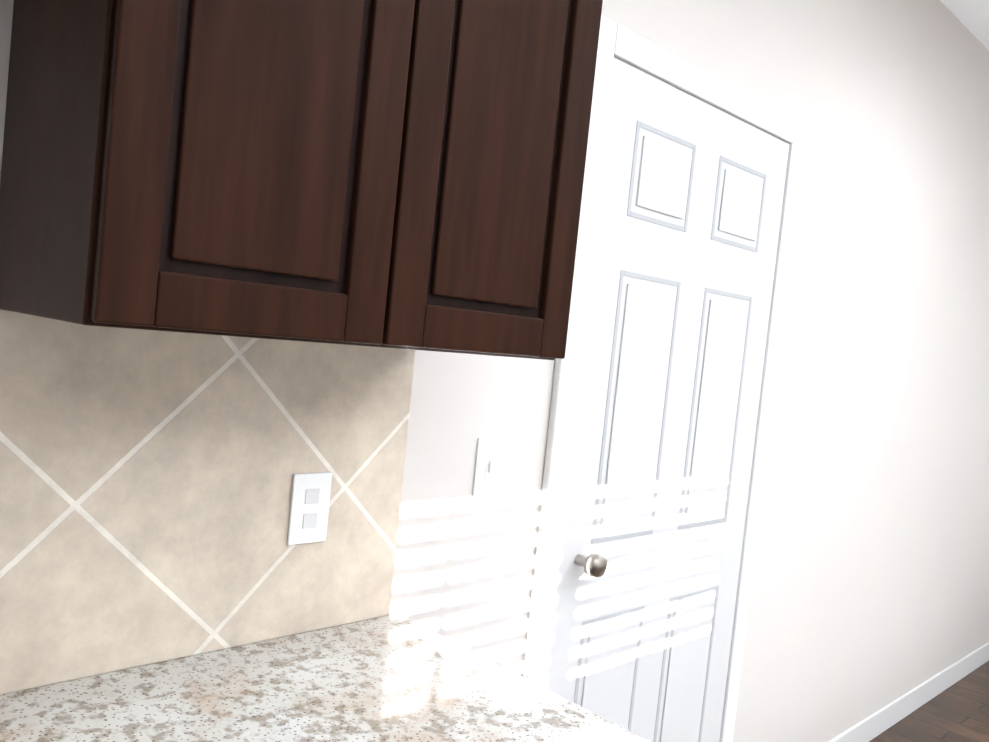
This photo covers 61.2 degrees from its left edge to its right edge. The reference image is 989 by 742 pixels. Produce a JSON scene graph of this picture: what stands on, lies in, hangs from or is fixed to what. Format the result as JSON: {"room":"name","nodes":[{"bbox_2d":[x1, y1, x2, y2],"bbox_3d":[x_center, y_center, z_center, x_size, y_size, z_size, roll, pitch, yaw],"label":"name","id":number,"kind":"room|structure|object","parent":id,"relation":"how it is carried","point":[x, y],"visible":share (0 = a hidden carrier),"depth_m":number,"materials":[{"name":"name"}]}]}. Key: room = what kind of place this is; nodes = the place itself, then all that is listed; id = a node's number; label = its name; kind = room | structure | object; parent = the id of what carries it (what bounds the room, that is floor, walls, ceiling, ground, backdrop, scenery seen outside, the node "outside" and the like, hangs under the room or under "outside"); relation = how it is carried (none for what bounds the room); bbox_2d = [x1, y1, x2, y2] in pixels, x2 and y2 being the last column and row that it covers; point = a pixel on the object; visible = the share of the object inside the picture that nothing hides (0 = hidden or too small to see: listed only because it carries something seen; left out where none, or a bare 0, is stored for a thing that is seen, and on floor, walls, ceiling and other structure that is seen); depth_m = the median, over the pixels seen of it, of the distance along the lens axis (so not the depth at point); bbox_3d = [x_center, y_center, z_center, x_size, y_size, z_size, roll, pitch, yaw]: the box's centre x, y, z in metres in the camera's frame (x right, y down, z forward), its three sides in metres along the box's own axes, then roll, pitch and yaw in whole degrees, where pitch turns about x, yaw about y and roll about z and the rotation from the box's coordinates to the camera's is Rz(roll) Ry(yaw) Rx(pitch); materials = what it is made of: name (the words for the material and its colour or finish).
{"room":"kitchen","nodes":[
{"label":"kitchen","id":0,"kind":"room"},
{"bbox_2d":[0,0,988,741],"bbox_3d":[0.270,-0.022,2.000,7.900,2.780,0.150,3,4,-44],"label":"wall","id":1,"kind":"structure","parent":0,"point":[870,588],"depth_m":2.73,"materials":[{"name":"paint"}]},
{"bbox_2d":[0,0,371,343],"bbox_3d":[-0.305,-0.511,1.011,0.393,0.926,0.351,3,4,-44],"label":"upper cabinet","id":2,"kind":"object","parent":1,"relation":"attached to","point":[185,166],"depth_m":0.85,"materials":[{"name":"brown wood"}]},
{"bbox_2d":[340,0,602,359],"bbox_3d":[-0.108,-0.499,1.205,0.392,0.926,0.351,3,4,-44],"label":"upper cabinet","id":3,"kind":"object","parent":1,"relation":"attached to","point":[403,174],"depth_m":1.08,"materials":[{"name":"brown wood"}]},
{"bbox_2d":[472,437,504,495],"bbox_3d":[-0.009,0.188,1.643,0.070,0.114,0.014,3,4,-44],"label":"light switch","id":4,"kind":"object","parent":1,"relation":"attached to","point":[488,465],"visible":1,"depth_m":1.64,"materials":[{"name":"white plastic"}]},
{"bbox_2d":[522,14,805,741],"bbox_3d":[0.434,0.331,2.091,0.940,2.105,0.019,3,4,-44],"label":"door frame","id":5,"kind":"structure","parent":1,"relation":"attached to","point":[627,46],"depth_m":1.80,"materials":[{"name":"white wood"}]},
{"bbox_2d":[546,58,788,741],"bbox_3d":[0.453,0.364,2.070,0.804,2.029,0.079,3,4,-44],"label":"door","id":6,"kind":"structure","parent":1,"relation":"in","point":[689,212],"depth_m":2.04,"materials":[{"name":"white wood"}]},
{"bbox_2d":[828,642,988,741],"bbox_3d":[2.383,1.621,0.326,7.101,0.100,5.510,3,4,-44],"label":"baseboard","id":7,"kind":"structure","parent":1,"relation":"attached to","point":[875,724],"depth_m":3.56,"materials":[{"name":"white wood"}]},
{"bbox_2d":[869,661,988,741],"bbox_3d":[2.088,1.704,0.051,8.200,0.100,5.810,3,4,-44],"label":"floor","id":8,"kind":"structure","parent":0,"point":[958,711],"depth_m":3.55,"materials":[{"name":"brown wood"}]},
{"bbox_2d":[0,309,648,741],"bbox_3d":[-0.240,0.663,1.065,0.700,1.400,0.610,3,4,-44],"label":"countertop","id":9,"kind":"structure","parent":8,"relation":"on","point":[162,579],"depth_m":1.18,"materials":[{"name":"tile"}]},
{"bbox_2d":[287,472,331,544],"bbox_3d":[-0.298,0.222,1.350,0.070,0.114,0.007,3,4,-44],"label":"electrical outlet","id":10,"kind":"object","parent":9,"relation":"attached to","point":[309,508],"visible":1,"depth_m":1.35,"materials":[{"name":"white plastic"}]},
{"bbox_2d":[940,0,988,50],"bbox_3d":[2.382,-1.158,-0.082,8.200,0.100,5.810,3,4,-44],"label":"ceiling","id":11,"kind":"structure","parent":0,"point":[972,16],"depth_m":3.09,"materials":[{"name":"paint"}]}
]}

